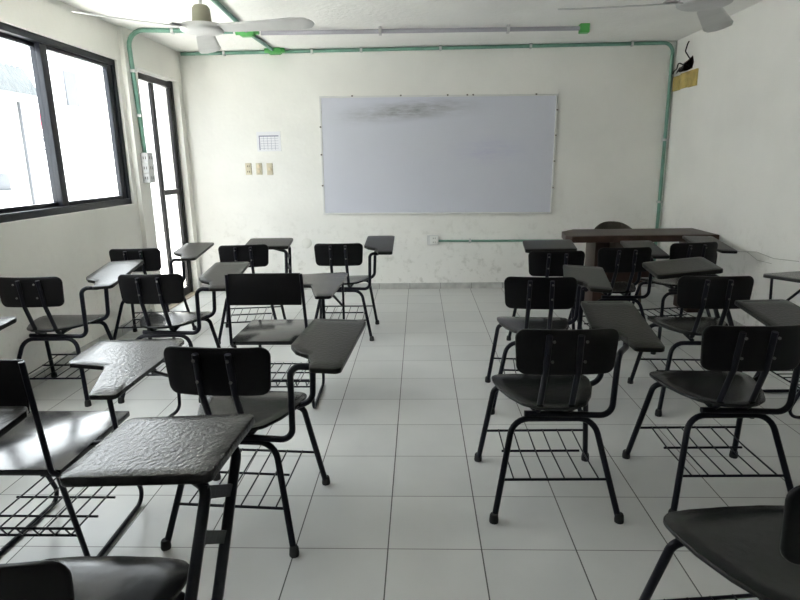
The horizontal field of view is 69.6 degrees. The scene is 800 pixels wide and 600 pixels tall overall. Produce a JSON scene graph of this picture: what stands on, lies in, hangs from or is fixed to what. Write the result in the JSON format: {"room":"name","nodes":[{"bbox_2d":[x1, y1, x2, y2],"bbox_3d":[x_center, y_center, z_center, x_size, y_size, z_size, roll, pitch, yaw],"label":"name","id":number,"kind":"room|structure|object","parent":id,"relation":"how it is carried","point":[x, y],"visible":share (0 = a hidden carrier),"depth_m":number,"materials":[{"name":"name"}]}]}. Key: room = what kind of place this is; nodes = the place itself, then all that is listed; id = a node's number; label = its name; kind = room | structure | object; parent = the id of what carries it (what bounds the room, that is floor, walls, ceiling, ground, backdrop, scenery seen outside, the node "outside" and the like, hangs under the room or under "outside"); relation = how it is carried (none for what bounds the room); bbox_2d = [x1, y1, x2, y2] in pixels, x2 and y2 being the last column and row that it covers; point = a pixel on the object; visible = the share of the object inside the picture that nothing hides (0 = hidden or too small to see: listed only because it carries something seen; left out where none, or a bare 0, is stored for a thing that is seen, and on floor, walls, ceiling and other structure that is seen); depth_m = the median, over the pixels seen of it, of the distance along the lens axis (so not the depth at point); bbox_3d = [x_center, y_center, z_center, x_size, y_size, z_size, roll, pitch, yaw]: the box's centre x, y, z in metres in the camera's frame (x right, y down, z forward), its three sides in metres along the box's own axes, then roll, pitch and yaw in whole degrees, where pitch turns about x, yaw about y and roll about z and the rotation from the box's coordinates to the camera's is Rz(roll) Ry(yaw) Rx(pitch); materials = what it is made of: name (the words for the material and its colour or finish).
{"room":"classroom","nodes":[
{"label":"classroom","id":0,"kind":"room"},
{"bbox_2d":[0,0,201,375],"bbox_3d":[-2.464,-0.419,2.436,0.190,2.500,7.720,0,13,2],"label":"wall","id":1,"kind":"structure","parent":0,"point":[70,247],"depth_m":4.38,"materials":[{"name":"white paint"}]},
{"bbox_2d":[0,22,131,222],"bbox_3d":[-2.460,-0.954,2.987,0.088,1.178,3.940,0,13,2],"label":"window","id":2,"kind":"structure","parent":1,"relation":"in","point":[38,45],"depth_m":4.04,"materials":[{"name":"black metal"}]},
{"bbox_2d":[29,309,151,388],"bbox_3d":[-2.403,0.891,2.147,0.012,0.085,6.550,0,13,2],"label":"baseboard","id":3,"kind":"structure","parent":1,"relation":"attached to","point":[121,332],"depth_m":4.09,"materials":[{"name":"tile"}]},
{"bbox_2d":[140,153,155,182],"bbox_3d":[-2.248,-1.179,5.137,0.066,0.260,0.112,0,13,2],"label":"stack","id":4,"kind":"object","parent":1,"relation":"attached to","point":[147,163],"visible":1,"depth_m":5.10,"materials":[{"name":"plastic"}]},
{"bbox_2d":[138,72,192,304],"bbox_3d":[-2.346,-1.054,5.707,0.050,2.205,0.880,0,13,2],"label":"door","id":5,"kind":"structure","parent":1,"relation":"in","point":[149,80],"depth_m":5.84,"materials":[{"name":"clear glass"},{"name":"black aluminium"}]},
{"bbox_2d":[127,28,232,152],"bbox_3d":[-1.861,-1.803,4.989,0.879,1.024,0.105,-2,14,-4],"label":"conduit","id":6,"kind":"object","parent":1,"relation":"attached to","point":[135,32],"visible":0.92,"depth_m":4.88,"materials":[{"name":"green metal"}]},
{"bbox_2d":[168,291,195,309],"bbox_3d":[-2.336,0.012,5.963,0.195,0.012,0.880,0,13,2],"label":"trim","id":7,"kind":"structure","parent":1,"relation":"attached to","point":[191,294],"depth_m":6.05,"materials":[{"name":"beige stone"}]},
{"bbox_2d":[0,287,799,599],"bbox_3d":[0.142,0.824,2.650,5.365,0.100,8.020,0,13,2],"label":"floor","id":8,"kind":"structure","parent":0,"point":[403,513],"depth_m":2.52,"materials":[{"name":"tile"}]},
{"bbox_2d":[0,317,16,330],"bbox_3d":[-2.035,0.491,2.319,0.698,0.772,0.676,0,13,2],"label":"chair","id":9,"kind":"object","parent":8,"relation":"on","point":[5,322],"visible":1,"depth_m":2.50,"materials":[{"name":"black plastic"}]},
{"bbox_2d":[0,406,27,437],"bbox_3d":[-1.363,0.711,1.357,0.698,0.772,0.676,0,13,2],"label":"chair","id":10,"kind":"object","parent":8,"relation":"on","point":[10,416],"visible":1,"depth_m":1.54,"materials":[{"name":"black plastic"}]},
{"bbox_2d":[0,260,143,406],"bbox_3d":[-2.001,0.174,3.636,0.699,0.772,0.704,-1,13,1],"label":"chair","id":11,"kind":"object","parent":8,"relation":"on","point":[24,292],"visible":0.97,"depth_m":3.40,"materials":[{"name":"black plastic"}]},
{"bbox_2d":[0,338,183,555],"bbox_3d":[-1.191,0.489,2.147,0.605,0.828,0.796,0,13,2],"label":"chair","id":12,"kind":"object","parent":8,"relation":"on","point":[44,444],"visible":0.81,"depth_m":2.02,"materials":[{"name":"black paint"}]},
{"bbox_2d":[0,413,254,599],"bbox_3d":[-0.689,0.706,1.332,0.555,0.772,0.791,0,13,2],"label":"chair","id":13,"kind":"object","parent":8,"relation":"on","point":[168,450],"visible":1,"depth_m":1.36,"materials":[{"name":"black plastic"}]},
{"bbox_2d":[109,242,213,339],"bbox_3d":[-1.923,-0.080,4.690,0.704,0.772,0.688,-2,14,-3],"label":"chair","id":14,"kind":"object","parent":8,"relation":"on","point":[151,257],"visible":0.48,"depth_m":4.43,"materials":[{"name":"black plastic"}]},
{"bbox_2d":[118,262,249,403],"bbox_3d":[-1.338,0.160,3.650,0.708,0.772,0.671,-1,13,1],"label":"chair","id":15,"kind":"object","parent":8,"relation":"on","point":[142,289],"visible":0.87,"depth_m":3.39,"materials":[{"name":"black plastic"}]},
{"bbox_2d":[218,238,292,343],"bbox_3d":[-1.204,-0.124,4.827,0.609,0.772,0.758,-3,14,-7],"label":"chair","id":16,"kind":"object","parent":8,"relation":"on","point":[255,251],"visible":0.48,"depth_m":4.53,"materials":[{"name":"black plastic"}]},
{"bbox_2d":[161,319,365,557],"bbox_3d":[-0.516,0.468,2.310,0.697,0.772,0.677,0,14,6],"label":"chair","id":17,"kind":"object","parent":8,"relation":"on","point":[225,380],"visible":0.81,"depth_m":2.08,"materials":[{"name":"black plastic"}]},
{"bbox_2d":[224,272,347,408],"bbox_3d":[-0.617,0.187,3.368,0.573,0.828,0.706,0,13,2],"label":"chair","id":18,"kind":"object","parent":8,"relation":"on","point":[241,288],"visible":0.67,"depth_m":3.07,"materials":[{"name":"black paint"}]},
{"bbox_2d":[314,235,394,340],"bbox_3d":[-0.386,-0.127,4.785,0.683,0.772,0.681,0,13,2],"label":"chair","id":19,"kind":"object","parent":8,"relation":"on","point":[340,254],"visible":0.79,"depth_m":4.54,"materials":[{"name":"black plastic"}]},
{"bbox_2d":[506,240,584,360],"bbox_3d":[1.088,-0.033,4.294,0.537,0.772,0.758,0,14,4],"label":"chair","id":20,"kind":"object","parent":8,"relation":"on","point":[547,258],"visible":0.41,"depth_m":3.92,"materials":[{"name":"black plastic"}]},
{"bbox_2d":[485,265,612,414],"bbox_3d":[0.864,0.190,3.378,0.702,0.772,0.654,1,14,7],"label":"chair","id":21,"kind":"object","parent":8,"relation":"on","point":[527,293],"visible":0.83,"depth_m":3.09,"materials":[{"name":"black plastic"}]},
{"bbox_2d":[474,301,664,524],"bbox_3d":[0.724,0.401,2.510,0.766,0.772,0.780,-1,13,1],"label":"chair","id":22,"kind":"object","parent":8,"relation":"on","point":[554,365],"visible":1,"depth_m":2.25,"materials":[{"name":"black plastic"}]},
{"bbox_2d":[595,221,640,302],"bbox_3d":[2.128,-0.385,5.724,0.452,0.760,0.426,0,13,2],"label":"woven chair","id":23,"kind":"object","parent":8,"relation":"on","point":[609,224],"visible":0.17,"depth_m":5.80,"materials":[{"name":"brown plastic"}]},
{"bbox_2d":[568,240,669,354],"bbox_3d":[1.662,-0.067,4.394,0.740,0.772,0.750,-1,13,-2],"label":"chair","id":24,"kind":"object","parent":8,"relation":"on","point":[630,258],"visible":0.72,"depth_m":4.04,"materials":[{"name":"black plastic"}]},
{"bbox_2d":[561,228,719,312],"bbox_3d":[2.098,-0.260,5.269,1.299,0.725,0.530,0,13,2],"label":"wooden table","id":25,"kind":"object","parent":8,"relation":"on","point":[595,239],"visible":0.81,"depth_m":5.14,"materials":[{"name":"brown wood"}]},
{"bbox_2d":[632,236,737,340],"bbox_3d":[2.249,-0.121,4.581,0.840,0.772,0.729,-3,14,-8],"label":"chair","id":26,"kind":"object","parent":8,"relation":"on","point":[707,247],"visible":0.56,"depth_m":4.30,"materials":[{"name":"black plastic"}]},
{"bbox_2d":[627,257,753,418],"bbox_3d":[1.681,0.167,3.419,0.537,0.772,0.820,0,14,5],"label":"chair","id":27,"kind":"object","parent":8,"relation":"on","point":[700,287],"visible":0.73,"depth_m":3.15,"materials":[{"name":"black plastic"}]},
{"bbox_2d":[622,299,799,512],"bbox_3d":[1.421,0.400,2.465,0.767,0.772,0.677,-1,13,1],"label":"chair","id":28,"kind":"object","parent":8,"relation":"on","point":[726,351],"visible":0.97,"depth_m":2.25,"materials":[{"name":"black plastic"}]},
{"bbox_2d":[639,485,799,599],"bbox_3d":[1.072,0.655,1.426,0.868,0.772,0.644,-2,14,-4],"label":"chair","id":29,"kind":"object","parent":8,"relation":"on","point":[756,548],"visible":1,"depth_m":1.41,"materials":[{"name":"black plastic"}]},
{"bbox_2d":[753,271,799,418],"bbox_3d":[2.353,0.173,3.226,0.647,0.828,0.588,0,13,2],"label":"chair","id":30,"kind":"object","parent":8,"relation":"on","point":[794,276],"visible":0.52,"depth_m":3.22,"materials":[{"name":"black paint"}]},
{"bbox_2d":[59,0,762,51],"bbox_3d":[0.101,-1.728,2.038,5.365,0.150,8.020,0,13,2],"label":"ceiling","id":31,"kind":"structure","parent":0,"point":[658,22],"depth_m":4.67,"materials":[{"name":"white paint"}]},
{"bbox_2d":[72,0,313,53],"bbox_3d":[-1.132,-1.837,3.618,1.255,0.336,1.257,0,13,2],"label":"ceiling fan","id":32,"kind":"object","parent":31,"relation":"hanging from","point":[201,25],"visible":1,"depth_m":3.50,"materials":[{"name":"white metal"}]},
{"bbox_2d":[211,0,246,32],"bbox_3d":[-1.282,-2.014,3.721,0.032,0.034,2.442,-1,13,-1],"label":"conduit","id":33,"kind":"object","parent":31,"relation":"attached to","point":[217,3],"visible":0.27,"depth_m":4.23,"materials":[{"name":"green plastic"}]},
{"bbox_2d":[235,31,258,37],"bbox_3d":[-1.316,-2.302,4.961,0.200,0.059,0.090,0,13,2],"label":"junction box","id":34,"kind":"object","parent":31,"relation":"attached to","point":[251,33],"visible":0.74,"depth_m":4.93,"materials":[{"name":"green plastic"}]},
{"bbox_2d":[252,36,272,50],"bbox_3d":[-1.295,-2.410,5.372,0.032,0.034,0.740,0,14,3],"label":"conduit","id":35,"kind":"object","parent":31,"relation":"attached to","point":[256,38],"visible":0.66,"depth_m":5.39,"materials":[{"name":"green plastic"}]},
{"bbox_2d":[264,47,284,54],"bbox_3d":[-1.259,-2.500,5.781,0.200,0.059,0.090,0,13,2],"label":"junction box","id":36,"kind":"object","parent":31,"relation":"attached to","point":[276,51],"visible":0.96,"depth_m":5.75,"materials":[{"name":"green plastic"}]},
{"bbox_2d":[261,23,589,35],"bbox_3d":[0.217,-2.314,4.955,2.818,0.074,0.072,-1,13,0],"label":"tube","id":37,"kind":"object","parent":31,"relation":"attached to","point":[583,28],"visible":1,"depth_m":4.94,"materials":[{"name":"grey plastic"}]},
{"bbox_2d":[558,0,733,32],"bbox_3d":[1.400,-1.680,2.900,1.161,0.386,1.290,0,13,2],"label":"ceiling fan","id":38,"kind":"object","parent":31,"relation":"hanging from","point":[712,16],"visible":1,"depth_m":3.02,"materials":[{"name":"white metal"}]},
{"bbox_2d":[179,41,676,284],"bbox_3d":[0.247,-1.359,6.171,5.365,2.500,0.150,0,13,2],"label":"wall","id":39,"kind":"structure","parent":0,"point":[612,100],"depth_m":6.04,"materials":[{"name":"white paint"}]},
{"bbox_2d":[245,163,251,174],"bbox_3d":[-1.615,-1.398,6.140,0.064,0.120,0.010,0,13,2],"label":"wall socket","id":40,"kind":"object","parent":39,"relation":"attached to","point":[247,165],"visible":1,"depth_m":6.14,"materials":[{"name":"beige plastic"}]},
{"bbox_2d":[256,163,261,174],"bbox_3d":[-1.502,-1.396,6.134,0.064,0.120,0.015,0,13,2],"label":"light switch","id":41,"kind":"object","parent":39,"relation":"attached to","point":[258,165],"visible":1,"depth_m":6.13,"materials":[{"name":"beige plastic"}]},
{"bbox_2d":[256,132,280,151],"bbox_3d":[-1.383,-1.670,6.069,0.254,0.200,0.004,0,13,2],"label":"paper notice","id":42,"kind":"object","parent":39,"relation":"attached to","point":[266,141],"visible":1,"depth_m":6.07,"materials":[{"name":"white paper"}]},
{"bbox_2d":[266,163,272,174],"bbox_3d":[-1.387,-1.395,6.131,0.064,0.120,0.015,0,13,2],"label":"light switch","id":43,"kind":"object","parent":39,"relation":"attached to","point":[269,165],"visible":1,"depth_m":6.13,"materials":[{"name":"beige plastic"}]},
{"bbox_2d":[302,238,311,247],"bbox_3d":[-1.023,-0.623,6.306,0.110,0.110,0.013,0,13,2],"label":"plug","id":44,"kind":"object","parent":39,"relation":"attached to","point":[306,243],"visible":1,"depth_m":6.30,"materials":[{"name":"white plastic"}]},
{"bbox_2d":[180,41,673,260],"bbox_3d":[0.268,-1.359,6.071,4.974,2.457,0.045,0,13,2],"label":"conduit","id":45,"kind":"object","parent":39,"relation":"attached to","point":[632,43],"visible":0.99,"depth_m":5.79,"materials":[{"name":"green metal"}]},
{"bbox_2d":[202,282,654,289],"bbox_3d":[0.289,-0.157,6.375,5.013,0.066,0.012,0,13,2],"label":"baseboard","id":46,"kind":"structure","parent":39,"relation":"attached to","point":[461,285],"depth_m":6.37,"materials":[{"name":"tile"}]},
{"bbox_2d":[427,235,438,244],"bbox_3d":[0.355,-0.651,6.234,0.123,0.104,0.052,0,13,2],"label":"outlet box","id":47,"kind":"object","parent":39,"relation":"attached to","point":[431,239],"visible":1,"depth_m":6.21,"materials":[{"name":"grey plastic"}]},
{"bbox_2d":[319,93,557,214],"bbox_3d":[0.392,-1.512,6.035,2.453,1.216,0.034,0,14,2],"label":"whiteboard","id":48,"kind":"object","parent":39,"relation":"attached to","point":[485,153],"visible":1,"depth_m":6.03,"materials":[{"name":"plastic"}]},
{"bbox_2d":[439,238,562,242],"bbox_3d":[1.567,-0.645,6.204,2.300,0.054,0.045,0,13,2],"label":"conduit","id":49,"kind":"object","parent":39,"relation":"attached to","point":[469,240],"visible":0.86,"depth_m":6.22,"materials":[{"name":"green plastic"}]},
{"bbox_2d":[658,0,799,325],"bbox_3d":[2.726,-0.460,2.257,0.153,2.500,7.720,0,13,2],"label":"wall","id":50,"kind":"structure","parent":0,"point":[732,173],"depth_m":4.54,"materials":[{"name":"white paint"}]},
{"bbox_2d":[672,41,693,73],"bbox_3d":[2.724,-2.339,5.542,0.046,0.264,0.382,0,13,2],"label":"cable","id":51,"kind":"object","parent":50,"relation":"attached to","point":[688,64],"visible":1,"depth_m":5.48,"materials":[{"name":"plastic"}]},
{"bbox_2d":[672,68,698,91],"bbox_3d":[2.743,-2.115,5.547,0.020,0.147,0.500,0,13,2],"label":"wooden board","id":52,"kind":"object","parent":50,"relation":"attached to","point":[689,78],"visible":1,"depth_m":5.51,"materials":[{"name":"yellow wood"}]},
{"bbox_2d":[655,284,744,325],"bbox_3d":[2.666,0.725,2.538,0.012,0.066,7.708,0,13,2],"label":"baseboard","id":53,"kind":"structure","parent":50,"relation":"attached to","point":[660,287],"depth_m":5.09,"materials":[{"name":"tile"}]},
{"label":"outside","id":54,"kind":"structure","parent":0,"visible":0},
{"bbox_2d":[156,228,179,273],"bbox_3d":[-5.951,0.312,5.237,6.985,0.080,22.000,0,13,2],"label":"ground","id":55,"kind":"structure","parent":54,"point":[160,236],"depth_m":9.84,"materials":[{"name":"grey concrete"}]},
{"bbox_2d":[0,48,174,232],"bbox_3d":[-5.569,-1.349,5.597,0.250,2.970,19.500,0,13,2],"label":"house","id":56,"kind":"structure","parent":55,"relation":"on","point":[90,175],"depth_m":9.51,"materials":[{"name":"grey"}]},
{"bbox_2d":[0,173,23,193],"bbox_3d":[-5.295,-1.552,7.649,0.160,0.260,0.600,0,13,2],"label":"wall box","id":57,"kind":"object","parent":56,"relation":"attached to","point":[5,185],"visible":1,"depth_m":7.67,"materials":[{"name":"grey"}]},
{"bbox_2d":[0,189,23,193],"bbox_3d":[-5.293,-1.445,7.674,0.160,0.040,0.600,0,13,2],"label":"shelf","id":58,"kind":"object","parent":57,"relation":"attached to","point":[2,191],"depth_m":7.72,"materials":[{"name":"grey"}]},
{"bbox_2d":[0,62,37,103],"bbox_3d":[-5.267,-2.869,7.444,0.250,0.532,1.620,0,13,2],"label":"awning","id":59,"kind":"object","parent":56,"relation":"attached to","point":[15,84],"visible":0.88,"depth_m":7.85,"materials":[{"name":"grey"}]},
{"bbox_2d":[17,101,35,203],"bbox_3d":[-5.324,-1.728,8.297,0.044,2.440,0.064,0,13,2],"label":"drain pipe","id":60,"kind":"object","parent":56,"relation":"attached to","point":[18,102],"visible":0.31,"depth_m":8.20,"materials":[{"name":"grey"}]},
{"bbox_2d":[27,101,68,172],"bbox_3d":[-5.334,-2.489,8.747,0.013,1.070,0.770,0,13,2],"label":"notice","id":61,"kind":"object","parent":56,"relation":"attached to","point":[33,109],"visible":0.41,"depth_m":8.55,"materials":[{"name":"white"}]},
{"bbox_2d":[62,70,84,110],"bbox_3d":[-5.291,-3.387,9.317,0.080,0.590,0.400,0,13,2],"label":"house window","id":62,"kind":"structure","parent":56,"relation":"attached to","point":[69,78],"depth_m":9.29,"materials":[{"name":"grey"}]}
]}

